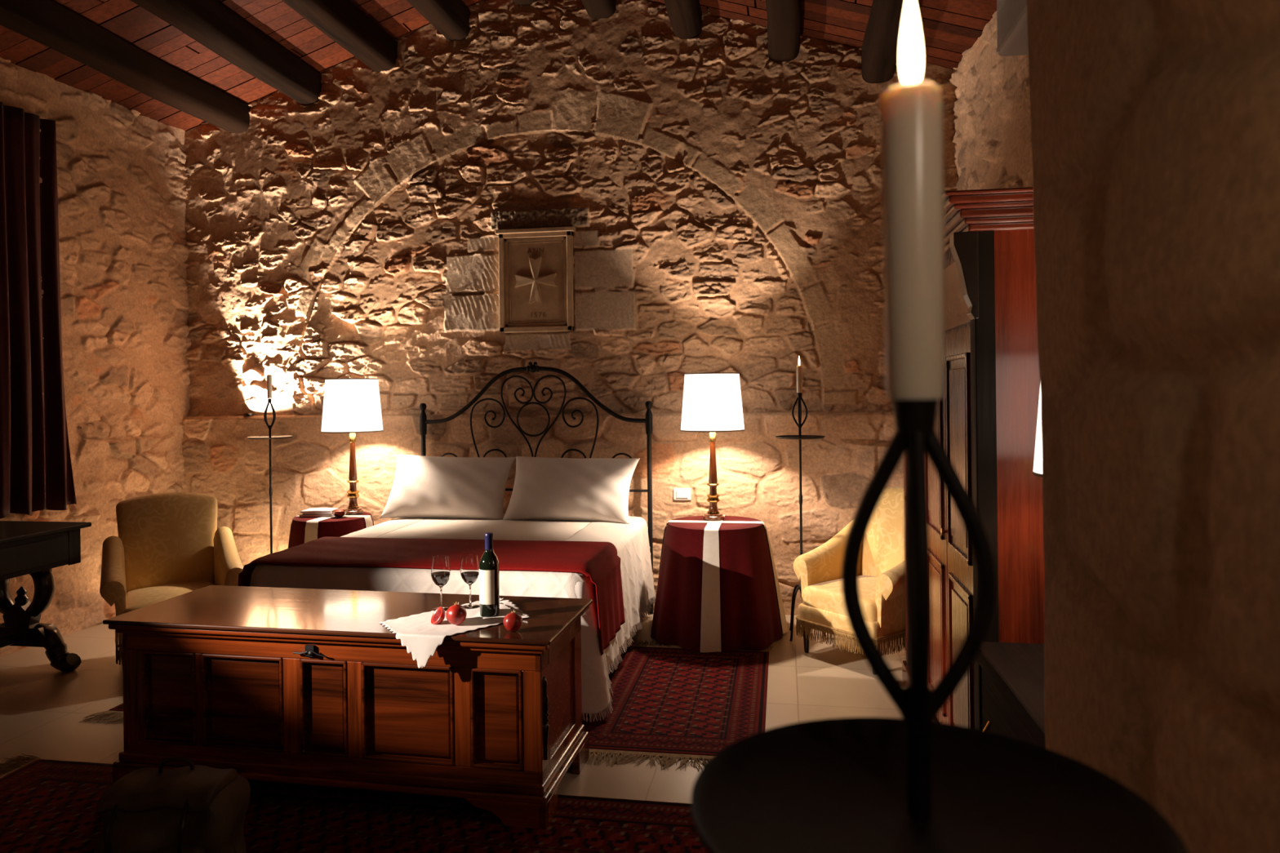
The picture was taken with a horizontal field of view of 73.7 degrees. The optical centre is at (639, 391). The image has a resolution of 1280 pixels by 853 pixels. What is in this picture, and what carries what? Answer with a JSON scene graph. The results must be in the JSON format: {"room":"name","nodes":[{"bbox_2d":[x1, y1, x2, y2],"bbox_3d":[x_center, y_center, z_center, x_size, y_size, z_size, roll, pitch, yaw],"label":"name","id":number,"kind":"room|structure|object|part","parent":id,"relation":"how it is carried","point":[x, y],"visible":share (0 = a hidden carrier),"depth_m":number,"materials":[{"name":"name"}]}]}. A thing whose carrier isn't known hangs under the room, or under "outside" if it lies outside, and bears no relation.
{"room":"bedroom","nodes":[
{"label":"bedroom","id":0,"kind":"room"},
{"bbox_2d":[0,57,191,656],"bbox_3d":[-4.148,-0.247,2.934,0.063,3.630,7.426,-1,0,11],"label":"wall","id":1,"kind":"structure","parent":0,"point":[122,175],"depth_m":5.77,"materials":[{"name":"stone"}]},
{"bbox_2d":[0,101,76,519],"bbox_3d":[-3.773,-0.471,4.396,0.131,2.412,2.035,-1,0,10],"label":"curtain","id":2,"kind":"object","parent":1,"relation":"hanging from","point":[36,472],"visible":1,"depth_m":5.13,"materials":[{"name":"red fabric"}]},
{"bbox_2d":[288,511,373,548],"bbox_3d":[-2.055,1.171,5.709,0.664,0.681,0.673,-1,0,10],"label":"tablecloth","id":3,"kind":"object","parent":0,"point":[303,530],"visible":0.27,"depth_m":5.51,"materials":[{"name":"fabric"}]},
{"bbox_2d":[298,514,333,516],"bbox_3d":[-2.149,0.822,5.735,0.220,0.014,0.150,-1,0,4],"label":"magazine","id":4,"kind":"object","parent":3,"relation":"on","point":[300,515],"visible":0.39,"depth_m":5.66,"materials":[{"name":"paper"}]},
{"bbox_2d":[302,509,338,515],"bbox_3d":[-2.136,0.809,5.739,0.200,0.014,0.150,-1,0,8],"label":"magazine","id":5,"kind":"object","parent":4,"relation":"on","point":[327,513],"visible":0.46,"depth_m":5.66,"materials":[{"name":"paper"}]},
{"bbox_2d":[300,507,338,513],"bbox_3d":[-2.154,0.798,5.740,0.200,0.014,0.150,-1,0,0],"label":"magazine","id":6,"kind":"object","parent":5,"relation":"on","point":[313,509],"visible":0.99,"depth_m":5.70,"materials":[{"name":"paper"}]},
{"bbox_2d":[331,509,347,517],"bbox_3d":[-1.990,0.806,5.652,0.100,0.045,0.100,-1,0,10],"label":"bowl","id":7,"kind":"object","parent":3,"relation":"on","point":[340,513],"visible":1,"depth_m":5.62,"materials":[{"name":"brown wood"}]},
{"bbox_2d":[320,377,383,515],"bbox_3d":[-1.954,0.370,5.803,0.402,0.917,0.402,-1,0,-31],"label":"table lamp","id":8,"kind":"object","parent":3,"relation":"on","point":[351,406],"visible":0.99,"depth_m":5.66,"materials":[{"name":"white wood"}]},
{"bbox_3d":[-1.959,-0.085,5.803,0.342,0.007,0.342,-1,0,-31],"label":"shade trim","id":9,"kind":"part","parent":8,"relation":"part of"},
{"bbox_3d":[-1.957,0.092,5.803,0.400,0.359,0.400,-1,0,-31],"label":"lamp shade","id":10,"kind":"part","parent":8,"relation":"part of","materials":[{"name":"beige fabric"}]},
{"bbox_3d":[-1.955,0.269,5.803,0.402,0.008,0.402,-1,0,-31],"label":"shade trim","id":11,"kind":"part","parent":8,"relation":"part of","materials":[{"name":"white fabric"}]},
{"bbox_2d":[349,432,355,442],"bbox_3d":[-1.955,0.286,5.803,0.042,0.116,0.042,-1,0,-31],"label":"socket","id":12,"kind":"object","parent":8,"relation":"attached to","point":[353,435],"depth_m":5.79,"materials":[{"name":"gold metal"}]},
{"bbox_2d":[0,609,906,804],"bbox_3d":[-1.074,1.573,2.413,6.950,0.120,7.600,-1,0,10],"label":"floor","id":13,"kind":"structure","parent":0,"point":[42,707],"depth_m":4.15,"materials":[{"name":"beige tile"}]},
{"bbox_2d":[0,520,91,671],"bbox_3d":[-3.546,1.146,4.091,0.699,0.790,1.695,-1,0,10],"label":"console table","id":14,"kind":"object","parent":13,"relation":"on","point":[33,548],"visible":1,"depth_m":4.68,"materials":[{"name":"brown wood"}]},
{"bbox_3d":[-3.296,0.868,4.031,0.008,0.140,1.440,-1,0,9],"label":"drawer","id":15,"kind":"part","parent":14,"relation":"part of","materials":[{"name":"brown wood"}]},
{"bbox_2d":[80,703,123,724],"bbox_3d":[-2.198,1.520,4.624,0.588,0.010,1.505,-1,0,10],"label":"rug","id":16,"kind":"object","parent":13,"relation":"on","point":[116,713],"visible":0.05,"depth_m":4.00,"materials":[{"name":"fabric"}]},
{"bbox_2d":[99,492,243,673],"bbox_3d":[-2.694,1.073,4.916,0.710,0.916,0.737,-1,0,-33],"label":"armchair","id":17,"kind":"object","parent":13,"relation":"on","point":[169,545],"visible":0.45,"depth_m":5.03,"materials":[{"name":"yellow fabric"}]},
{"bbox_3d":[-2.912,1.057,4.712,0.122,0.451,0.495,-1,0,-33],"label":"armrest","id":18,"kind":"part","parent":17,"relation":"part of","materials":[{"name":"beige fabric"}]},
{"bbox_3d":[-2.660,1.312,4.869,0.543,0.130,0.596,-1,0,-33],"label":"seat rail","id":19,"kind":"part","parent":17,"relation":"part of","materials":[{"name":"gold fabric"}]},
{"bbox_3d":[-2.833,0.935,5.132,0.538,0.637,0.225,-1,0,-33],"label":"backrest","id":20,"kind":"part","parent":17,"relation":"part of","materials":[{"name":"yellow fabric"}]},
{"bbox_3d":[-2.657,1.224,4.861,0.507,0.205,0.552,-1,0,-33],"label":"seat","id":21,"kind":"part","parent":17,"relation":"part of","materials":[{"name":"beige fabric"}]},
{"bbox_3d":[-2.416,1.051,5.028,0.122,0.451,0.495,-1,0,-33],"label":"armrest","id":22,"kind":"part","parent":17,"relation":"part of","materials":[{"name":"yellow fabric"}]},
{"bbox_2d":[247,398,293,553],"bbox_3d":[-2.563,0.787,5.926,0.294,1.479,0.294,-1,0,-42],"label":"candle stand","id":23,"kind":"object","parent":13,"relation":"on","point":[269,437],"visible":0.63,"depth_m":5.92,"materials":[{"name":"black metal"}]},
{"bbox_2d":[266,374,271,398],"bbox_3d":[-2.573,-0.041,5.926,0.035,0.174,0.035,-1,0,10],"label":"candle","id":24,"kind":"object","parent":23,"relation":"on","point":[268,376],"visible":1,"depth_m":5.91,"materials":[{"name":"beige wax"}]},
{"bbox_2d":[247,435,293,439],"bbox_3d":[-2.569,0.318,5.926,0.294,0.012,0.294,-1,0,-42],"label":"drip tray","id":25,"kind":"object","parent":23,"relation":"on","point":[278,437],"depth_m":5.92,"materials":[{"name":"black metal"}]},
{"bbox_3d":[-2.564,0.759,5.926,0.022,1.060,0.022,-1,0,-42],"label":"stem","id":26,"kind":"part","parent":23,"relation":"part of","materials":[{"name":"black metal"}]},
{"bbox_2d":[102,585,592,829],"bbox_3d":[-1.112,1.185,3.362,1.766,0.656,0.600,-1,0,11],"label":"chest","id":27,"kind":"object","parent":13,"relation":"on","point":[309,686],"visible":0.94,"depth_m":3.13,"materials":[{"name":"brown wood"}]},
{"bbox_3d":[-1.920,1.162,3.532,0.024,0.480,0.535,-1,0,11],"label":"frame","id":28,"kind":"part","parent":27,"relation":"part of","materials":[{"name":"brown wood"}]},
{"bbox_3d":[-1.784,1.161,3.241,0.229,0.350,0.024,-1,0,11],"label":"moulding","id":29,"kind":"part","parent":27,"relation":"part of","materials":[{"name":"brown wood"}]},
{"bbox_3d":[-1.782,1.161,3.257,0.189,0.310,0.016,-1,0,11],"label":"panel","id":30,"kind":"part","parent":27,"relation":"part of","materials":[{"name":"brown wood"}]},
{"bbox_3d":[-1.478,1.157,3.181,0.337,0.350,0.024,-1,0,11],"label":"moulding","id":31,"kind":"part","parent":27,"relation":"part of","materials":[{"name":"brown wood"}]},
{"bbox_3d":[-1.475,1.157,3.197,0.297,0.310,0.016,-1,0,11],"label":"panel","id":32,"kind":"part","parent":27,"relation":"part of","materials":[{"name":"brown wood"}]},
{"bbox_3d":[-1.151,1.153,3.118,0.186,0.350,0.024,-1,0,11],"label":"moulding","id":33,"kind":"part","parent":27,"relation":"part of","materials":[{"name":"brown wood"}]},
{"bbox_3d":[-1.148,1.153,3.134,0.146,0.310,0.016,-1,0,11],"label":"panel","id":34,"kind":"part","parent":27,"relation":"part of","materials":[{"name":"brown wood"}]},
{"bbox_3d":[-1.158,1.153,3.126,1.650,0.480,0.030,-1,0,11],"label":"rail","id":35,"kind":"part","parent":27,"relation":"part of","materials":[{"name":"brown wood"}]},
{"bbox_3d":[-1.116,0.865,3.362,1.766,0.016,0.600,-1,0,11],"label":"lid","id":36,"kind":"part","parent":27,"relation":"part of","materials":[{"name":"brown wood"}]},
{"bbox_3d":[-1.115,0.893,3.363,1.740,0.040,0.581,-1,0,11],"label":"lid moulding","id":37,"kind":"part","parent":27,"relation":"part of","materials":[{"name":"brown wood"}]},
{"bbox_3d":[-0.829,1.150,3.055,0.352,0.350,0.024,-1,0,11],"label":"moulding","id":38,"kind":"part","parent":27,"relation":"part of","materials":[{"name":"brown wood"}]},
{"bbox_3d":[-0.826,1.150,3.071,0.312,0.310,0.016,-1,0,11],"label":"panel","id":39,"kind":"part","parent":27,"relation":"part of","materials":[{"name":"brown wood"}]},
{"bbox_2d":[379,597,529,668],"bbox_3d":[-0.668,0.896,3.201,0.562,0.126,0.356,-1,0,-43],"label":"napkin","id":40,"kind":"object","parent":27,"relation":"on","point":[421,638],"visible":0.68,"depth_m":3.07,"materials":[{"name":"white fabric"}]},
{"bbox_2d":[431,606,445,624],"bbox_3d":[-0.741,0.821,3.124,0.059,0.061,0.060,-1,0,10],"label":"pomegranate half","id":41,"kind":"object","parent":40,"relation":"on","point":[437,617],"visible":1,"depth_m":3.11,"materials":[{"name":"red food"}]},
{"bbox_2d":[431,555,450,611],"bbox_3d":[-0.775,0.747,3.325,0.076,0.204,0.076,-1,0,39],"label":"wine glass","id":42,"kind":"object","parent":40,"relation":"on","point":[441,567],"visible":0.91,"depth_m":3.30,"materials":[{"name":"clear glass"}]},
{"bbox_2d":[445,602,466,625],"bbox_3d":[-0.666,0.805,3.100,0.074,0.081,0.074,-1,0,44],"label":"pomegranate","id":43,"kind":"object","parent":40,"relation":"on","point":[455,615],"visible":1,"depth_m":3.07,"materials":[{"name":"red food"}]},
{"bbox_2d":[460,553,479,608],"bbox_3d":[-0.669,0.745,3.358,0.076,0.204,0.076,-1,0,39],"label":"wine glass","id":44,"kind":"object","parent":40,"relation":"on","point":[469,565],"visible":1,"depth_m":3.33,"materials":[{"name":"clear glass"}]},
{"bbox_2d":[479,532,499,617],"bbox_3d":[-0.568,0.689,3.214,0.074,0.312,0.075,-1,0,10],"label":"wine bottle","id":45,"kind":"object","parent":40,"relation":"on","point":[489,568],"visible":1,"depth_m":3.19,"materials":[{"name":"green glass"}]},
{"bbox_2d":[499,602,527,615],"bbox_3d":[-0.487,0.836,3.278,0.014,0.009,0.225,-1,0,-37],"label":"table knife","id":46,"kind":"object","parent":40,"relation":"on","point":[508,606],"visible":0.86,"depth_m":3.26,"materials":[{"name":"metal"}]},
{"bbox_3d":[-0.461,0.836,3.242,0.013,0.002,0.135,-1,0,-36],"label":"blade","id":47,"kind":"part","parent":46,"relation":"part of","materials":[{"name":"metal"}]},
{"bbox_3d":[-0.500,1.146,2.991,0.190,0.350,0.024,-1,0,11],"label":"moulding","id":48,"kind":"part","parent":27,"relation":"part of","materials":[{"name":"brown wood"}]},
{"bbox_3d":[-0.497,1.146,3.007,0.150,0.310,0.016,-1,0,11],"label":"panel","id":49,"kind":"part","parent":27,"relation":"part of","materials":[{"name":"brown wood"}]},
{"bbox_2d":[502,609,522,631],"bbox_3d":[-0.450,0.811,3.023,0.068,0.074,0.068,-1,0,-16],"label":"pomegranate","id":50,"kind":"object","parent":27,"relation":"on","point":[513,621],"visible":1,"depth_m":3.00,"materials":[{"name":"red food"}]},
{"bbox_3d":[-0.300,1.143,3.217,0.024,0.480,0.535,-1,0,11],"label":"frame","id":51,"kind":"part","parent":27,"relation":"part of","materials":[{"name":"brown wood"}]},
{"bbox_2d":[0,753,709,852],"bbox_3d":[-0.916,1.505,2.516,3.766,0.010,1.583,-1,0,10],"label":"rug","id":52,"kind":"object","parent":13,"relation":"on","point":[46,806],"visible":0.66,"depth_m":2.98,"materials":[{"name":"fabric"}]},
{"bbox_2d":[93,757,250,852],"bbox_3d":[-1.447,1.325,2.623,0.406,0.372,0.332,-1,0,-2],"label":"leather bag","id":53,"kind":"object","parent":52,"relation":"on","point":[193,808],"visible":1,"depth_m":2.54,"materials":[{"name":"brown leather"}]},
{"bbox_3d":[-1.442,1.162,2.656,0.112,0.047,0.012,-1,0,-2],"label":"handle","id":54,"kind":"part","parent":53,"relation":"part of","materials":[{"name":"black leather"}]},
{"bbox_2d":[411,361,653,614],"bbox_3d":[-0.883,0.652,4.980,1.662,1.716,1.909,-1,0,10],"label":"bed","id":55,"kind":"object","parent":13,"relation":"on","point":[580,588],"visible":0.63,"depth_m":5.86,"materials":[{"name":"black metal"}]},
{"bbox_3d":[-1.524,0.799,6.026,0.048,1.438,0.047,-1,0,9],"label":"post","id":56,"kind":"part","parent":55,"relation":"part of","materials":[{"name":"black metal"}]},
{"bbox_2d":[249,513,655,722],"bbox_3d":[-0.929,1.159,4.877,1.941,0.661,1.906,-1,0,10],"label":"bedspread","id":57,"kind":"object","parent":55,"relation":"on","point":[631,540],"visible":0.38,"depth_m":4.18,"materials":[{"name":"fabric"}]},
{"bbox_2d":[237,537,625,655],"bbox_3d":[-1.035,1.021,4.399,1.858,0.411,0.668,-1,0,10],"label":"throw","id":58,"kind":"object","parent":57,"relation":"on","point":[600,561],"visible":0.84,"depth_m":4.29,"materials":[{"name":"red fabric"}]},
{"bbox_2d":[379,453,515,519],"bbox_3d":[-1.286,0.643,5.732,0.868,0.433,0.316,-1,0,6],"label":"pillow","id":59,"kind":"object","parent":57,"relation":"on","point":[424,486],"visible":0.98,"depth_m":5.64,"materials":[{"name":"white fabric"}]},
{"bbox_2d":[502,455,639,524],"bbox_3d":[-0.439,0.637,5.569,0.881,0.414,0.318,-1,0,12],"label":"pillow","id":60,"kind":"object","parent":57,"relation":"on","point":[561,489],"visible":0.99,"depth_m":5.48,"materials":[{"name":"white fabric"}]},
{"bbox_3d":[-0.884,1.015,4.946,1.600,0.290,1.840,-1,0,9],"label":"mattress","id":61,"kind":"part","parent":55,"relation":"part of","materials":[{"name":"white fabric"}]},
{"bbox_3d":[-0.737,0.023,5.893,1.602,0.394,0.029,-1,0,9],"label":"rail","id":62,"kind":"part","parent":55,"relation":"part of","materials":[{"name":"black metal"}]},
{"bbox_3d":[-0.730,0.678,5.893,1.620,0.018,0.018,-1,0,9],"label":"cross rail","id":63,"kind":"part","parent":55,"relation":"part of","materials":[{"name":"black metal"}]},
{"bbox_3d":[0.067,0.780,5.759,0.048,1.438,0.047,-1,0,9],"label":"post","id":64,"kind":"part","parent":55,"relation":"part of","materials":[{"name":"black metal"}]},
{"bbox_2d":[582,639,772,771],"bbox_3d":[0.201,1.492,4.238,0.896,0.010,1.759,-1,0,10],"label":"rug","id":65,"kind":"object","parent":13,"relation":"on","point":[676,702],"visible":0.8,"depth_m":4.05,"materials":[{"name":"fabric"}]},
{"bbox_2d":[650,515,788,653],"bbox_3d":[0.476,1.142,5.263,0.857,0.681,0.851,-1,0,10],"label":"tablecloth","id":66,"kind":"object","parent":13,"relation":"on","point":[718,590],"visible":0.98,"depth_m":4.97,"materials":[{"name":"fabric"}]},
{"bbox_2d":[680,372,744,520],"bbox_3d":[0.457,0.342,5.359,0.402,0.917,0.402,-1,0,10],"label":"table lamp","id":67,"kind":"object","parent":66,"relation":"on","point":[712,402],"visible":1,"depth_m":5.21,"materials":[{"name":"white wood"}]},
{"bbox_3d":[0.451,-0.113,5.359,0.342,0.007,0.342,-1,0,9],"label":"shade trim","id":68,"kind":"part","parent":67,"relation":"part of","materials":[{"name":"white fabric"}]},
{"bbox_2d":[709,431,715,442],"bbox_3d":[0.456,0.259,5.359,0.042,0.116,0.042,-1,0,9],"label":"socket","id":69,"kind":"object","parent":67,"relation":"attached to","point":[712,434],"depth_m":5.34,"materials":[{"name":"gold metal"}]},
{"bbox_3d":[0.453,0.064,5.359,0.400,0.359,0.400,-1,0,9],"label":"lamp shade","id":70,"kind":"part","parent":67,"relation":"part of","materials":[{"name":"beige fabric"}]},
{"bbox_3d":[0.456,0.241,5.359,0.402,0.008,0.402,-1,0,9],"label":"shade trim","id":71,"kind":"part","parent":67,"relation":"part of","materials":[{"name":"white fabric"}]},
{"bbox_2d":[775,392,826,641],"bbox_3d":[0.977,0.746,5.181,0.294,1.479,0.294,-1,0,38],"label":"candle stand","id":72,"kind":"object","parent":13,"relation":"on","point":[800,437],"visible":0.9,"depth_m":5.17,"materials":[{"name":"black metal"}]},
{"bbox_3d":[0.959,1.332,5.246,0.015,0.308,0.153,-1,0,-21],"label":"leg","id":73,"kind":"part","parent":72,"relation":"part of","materials":[{"name":"black metal"}]},
{"bbox_3d":[0.940,1.332,5.128,0.015,0.308,0.153,-1,0,40],"label":"leg","id":74,"kind":"part","parent":72,"relation":"part of","materials":[{"name":"black metal"}]},
{"bbox_2d":[795,357,802,392],"bbox_3d":[0.967,-0.107,5.181,0.035,0.225,0.035,-1,0,10],"label":"candle","id":75,"kind":"object","parent":72,"relation":"on","point":[798,368],"visible":1,"depth_m":5.17,"materials":[{"name":"beige wax"}]},
{"bbox_2d":[775,435,824,439],"bbox_3d":[0.972,0.277,5.181,0.294,0.012,0.294,-1,0,38],"label":"drip tray","id":76,"kind":"object","parent":72,"relation":"on","point":[784,437],"depth_m":5.19,"materials":[{"name":"black metal"}]},
{"bbox_3d":[0.977,0.719,5.181,0.022,1.060,0.022,-1,0,38],"label":"stem","id":77,"kind":"part","parent":72,"relation":"part of","materials":[{"name":"black metal"}]},
{"bbox_2d":[793,486,906,674],"bbox_3d":[1.336,1.027,4.865,0.737,0.916,0.710,-1,0,-36],"label":"armchair","id":78,"kind":"object","parent":13,"relation":"on","point":[882,581],"visible":0.56,"depth_m":4.83,"materials":[{"name":"beige fabric"}]},
{"bbox_3d":[0.951,1.405,4.876,0.045,0.167,0.046,-1,0,-36],"label":"leg","id":79,"kind":"part","parent":78,"relation":"part of","materials":[{"name":"brown wood"}]},
{"bbox_3d":[1.117,1.011,5.068,0.495,0.451,0.122,-1,0,-36],"label":"armrest","id":80,"kind":"part","parent":78,"relation":"part of","materials":[{"name":"beige fabric"}]},
{"bbox_3d":[1.285,1.178,4.826,0.552,0.205,0.507,-1,0,-36],"label":"seat","id":81,"kind":"part","parent":78,"relation":"part of","materials":[{"name":"beige fabric"}]},
{"bbox_3d":[1.293,1.267,4.831,0.596,0.130,0.543,-1,0,-36],"label":"seat rail","id":82,"kind":"part","parent":78,"relation":"part of","materials":[{"name":"beige fabric"}]},
{"bbox_3d":[1.540,0.885,5.017,0.225,0.637,0.538,-1,0,-36],"label":"backrest","id":83,"kind":"part","parent":78,"relation":"part of","materials":[{"name":"yellow fabric"}]},
{"bbox_3d":[1.466,1.007,4.596,0.495,0.451,0.122,-1,0,-36],"label":"armrest","id":84,"kind":"part","parent":78,"relation":"part of","materials":[{"name":"yellow fabric"}]},
{"bbox_2d":[690,399,1187,852],"bbox_3d":[0.186,0.749,0.550,0.294,1.493,0.294,-1,0,35],"label":"candle stand","id":85,"kind":"object","parent":13,"relation":"on","point":[913,783],"visible":1,"depth_m":0.55,"materials":[{"name":"black metal"}]},
{"bbox_2d":[880,0,944,399],"bbox_3d":[0.176,-0.131,0.550,0.038,0.271,0.038,-1,0,38],"label":"candle","id":86,"kind":"object","parent":85,"relation":"on","point":[912,109],"visible":1,"depth_m":0.54,"materials":[{"name":"beige wax"}]},
{"bbox_2d":[892,399,937,437],"bbox_3d":[0.177,0.015,0.550,0.029,0.027,0.029,-1,0,35],"label":"candle cup","id":87,"kind":"object","parent":85,"relation":"on","point":[912,418],"depth_m":0.54,"materials":[{"name":"black metal"}]},
{"bbox_3d":[0.185,0.721,0.550,0.022,1.074,0.022,-1,0,35],"label":"stem","id":88,"kind":"part","parent":85,"relation":"part of","materials":[{"name":"black metal"}]},
{"bbox_2d":[690,717,1187,852],"bbox_3d":[0.180,0.272,0.550,0.294,0.012,0.294,-1,0,35],"label":"drip tray","id":89,"kind":"object","parent":85,"relation":"on","point":[831,785],"depth_m":0.57,"materials":[{"name":"black metal"}]},
{"bbox_2d":[880,186,1044,729],"bbox_3d":[1.442,0.424,3.503,0.662,2.118,1.804,-1,0,10],"label":"wardrobe","id":90,"kind":"object","parent":13,"relation":"on","point":[986,420],"visible":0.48,"depth_m":2.72,"materials":[{"name":"red wood"}]},
{"bbox_3d":[1.230,0.576,3.554,0.020,1.420,0.375,-1,0,9],"label":"door moulding","id":91,"kind":"part","parent":90,"relation":"part of","materials":[{"name":"red wood"}]},
{"bbox_3d":[1.241,0.576,3.553,0.022,1.580,0.495,-1,0,9],"label":"door","id":92,"kind":"part","parent":90,"relation":"part of","materials":[{"name":"red wood"}]},
{"bbox_3d":[1.167,0.537,3.273,0.030,0.026,0.025,-1,0,9],"label":"knob","id":93,"kind":"part","parent":90,"relation":"part of","materials":[{"name":"gold metal"}]},
{"bbox_3d":[1.430,-0.576,3.503,0.662,0.118,1.804,-1,0,9],"label":"cornice","id":94,"kind":"part","parent":90,"relation":"part of","materials":[{"name":"brown wood"}]},
{"bbox_3d":[1.158,0.577,3.054,0.022,1.580,0.495,-1,0,9],"label":"door","id":95,"kind":"part","parent":90,"relation":"part of","materials":[{"name":"red wood"}]},
{"bbox_3d":[1.147,0.577,3.056,0.020,1.420,0.375,-1,0,9],"label":"door moulding","id":96,"kind":"part","parent":90,"relation":"part of","materials":[{"name":"red wood"}]},
{"bbox_2d":[975,641,1045,747],"bbox_3d":[1.279,1.135,2.189,0.626,0.700,0.935,-1,0,10],"label":"trunk","id":97,"kind":"object","parent":13,"relation":"on","point":[1013,701],"visible":0.12,"depth_m":2.40,"materials":[{"name":"black wood"}]},
{"bbox_3d":[1.027,1.020,2.492,0.032,0.068,0.142,-1,0,9],"label":"handle","id":98,"kind":"part","parent":97,"relation":"part of","materials":[{"name":"gold metal"}]},
{"bbox_2d":[1032,383,1042,477],"bbox_3d":[1.289,0.327,2.320,0.402,0.917,0.402,-1,0,-8],"label":"table lamp","id":99,"kind":"object","parent":97,"relation":"on","point":[1037,463],"visible":0.03,"depth_m":2.35,"materials":[{"name":"white fabric"}]},
{"bbox_3d":[1.288,0.225,2.320,0.402,0.008,0.402,-1,0,-8],"label":"shade trim","id":100,"kind":"part","parent":99,"relation":"part of","materials":[{"name":"white fabric"}]},
{"bbox_2d":[0,0,996,131],"bbox_3d":[-1.221,-2.418,2.415,6.550,1.101,7.610,-1,0,10],"label":"ceiling","id":101,"kind":"structure","parent":0,"point":[948,28],"depth_m":5.46,"materials":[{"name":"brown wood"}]},
{"bbox_2d":[0,0,249,133],"bbox_3d":[-3.624,-2.030,2.833,0.234,0.203,7.400,-1,0,10],"label":"ceiling beam","id":102,"kind":"structure","parent":101,"relation":"attached to","point":[47,23],"depth_m":5.19,"materials":[{"name":"brown wood"}]},
{"bbox_2d":[129,0,321,104],"bbox_3d":[-3.045,-2.223,2.736,0.236,0.223,7.400,-1,0,10],"label":"ceiling beam","id":103,"kind":"structure","parent":101,"relation":"attached to","point":[209,23],"depth_m":5.39,"materials":[{"name":"brown wood"}]},
{"bbox_2d":[281,0,397,71],"bbox_3d":[-2.474,-2.423,2.640,0.235,0.223,7.400,-1,0,10],"label":"ceiling beam","id":104,"kind":"structure","parent":101,"relation":"attached to","point":[342,21],"depth_m":5.63,"materials":[{"name":"brown wood"}]},
{"bbox_2d":[406,0,470,40],"bbox_3d":[-1.926,-2.616,2.548,0.241,0.223,7.400,-1,0,10],"label":"ceiling beam","id":105,"kind":"structure","parent":101,"relation":"attached to","point":[451,18],"depth_m":5.84,"materials":[{"name":"brown wood"}]},
{"bbox_2d":[513,0,537,5],"bbox_3d":[-1.415,-2.812,2.462,0.240,0.188,7.400,-1,0,10],"label":"ceiling beam","id":106,"kind":"structure","parent":101,"relation":"attached to","point":[521,2],"depth_m":6.01,"materials":[{"name":"brown wood"}]},
{"bbox_2d":[581,0,616,18],"bbox_3d":[-0.856,-2.696,2.369,0.234,0.223,7.400,-1,0,10],"label":"ceiling beam","id":107,"kind":"structure","parent":101,"relation":"attached to","point":[597,9],"depth_m":5.82,"materials":[{"name":"brown wood"}]},
{"bbox_2d":[663,0,702,39],"bbox_3d":[-0.267,-2.518,2.270,0.238,0.223,7.400,-1,0,10],"label":"ceiling beam","id":108,"kind":"structure","parent":101,"relation":"attached to","point":[685,16],"depth_m":5.57,"materials":[{"name":"brown wood"}]},
{"bbox_2d":[765,0,800,62],"bbox_3d":[0.359,-2.328,2.166,0.234,0.223,7.400,-1,0,10],"label":"ceiling beam","id":109,"kind":"structure","parent":101,"relation":"attached to","point":[784,16],"depth_m":5.28,"materials":[{"name":"brown wood"}]},
{"bbox_2d":[861,0,918,83],"bbox_3d":[0.970,-2.144,2.064,0.236,0.223,7.400,-1,0,10],"label":"ceiling beam","id":110,"kind":"structure","parent":101,"relation":"attached to","point":[880,50],"depth_m":5.06,"materials":[{"name":"brown wood"}]},
{"bbox_2d":[182,0,959,615],"bbox_3d":[-0.674,-0.717,6.018,5.940,4.490,0.166,-1,0,10],"label":"wall","id":111,"kind":"structure","parent":0,"point":[722,198],"depth_m":5.99,"materials":[{"name":"stone"}]},
{"bbox_2d":[244,413,253,416],"bbox_3d":[-2.917,0.172,6.369,0.068,0.020,0.068,-1,0,10],"label":"uplight","id":112,"kind":"object","parent":111,"relation":"on","point":[245,414],"visible":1,"depth_m":6.34,"materials":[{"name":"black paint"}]},
{"bbox_2d":[495,226,575,333],"bbox_3d":[-0.731,-0.784,6.011,0.570,0.725,0.082,-1,0,10],"label":"stone plaque","id":113,"kind":"object","parent":111,"relation":"attached to","point":[532,299],"visible":1,"depth_m":6.00,"materials":[{"name":"stone"}]},
{"bbox_2d":[673,488,691,500],"bbox_3d":[0.286,0.697,5.795,0.120,0.084,0.022,-1,0,10],"label":"light switch","id":114,"kind":"object","parent":111,"relation":"attached to","point":[679,494],"visible":1,"depth_m":5.79,"materials":[{"name":"white plastic"}]},
{"bbox_2d":[949,10,1033,190],"bbox_3d":[1.812,-0.367,3.306,0.071,3.732,4.730,-1,0,6],"label":"wall","id":115,"kind":"structure","parent":0,"point":[992,139],"depth_m":4.79,"materials":[{"name":"stone"}]},
{"bbox_2d":[995,0,1028,56],"bbox_3d":[1.680,-1.689,3.518,0.230,0.300,0.840,-1,0,10],"label":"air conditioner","id":116,"kind":"object","parent":115,"relation":"attached to","point":[1011,15],"visible":0.59,"depth_m":3.75,"materials":[{"name":"white plastic"}]},
{"bbox_2d":[1026,0,1279,852],"bbox_3d":[1.017,-0.512,0.435,1.125,4.020,1.895,-1,0,10],"label":"wall","id":117,"kind":"structure","parent":0,"point":[1155,124],"depth_m":0.90,"materials":[{"name":"stone"}]}
]}

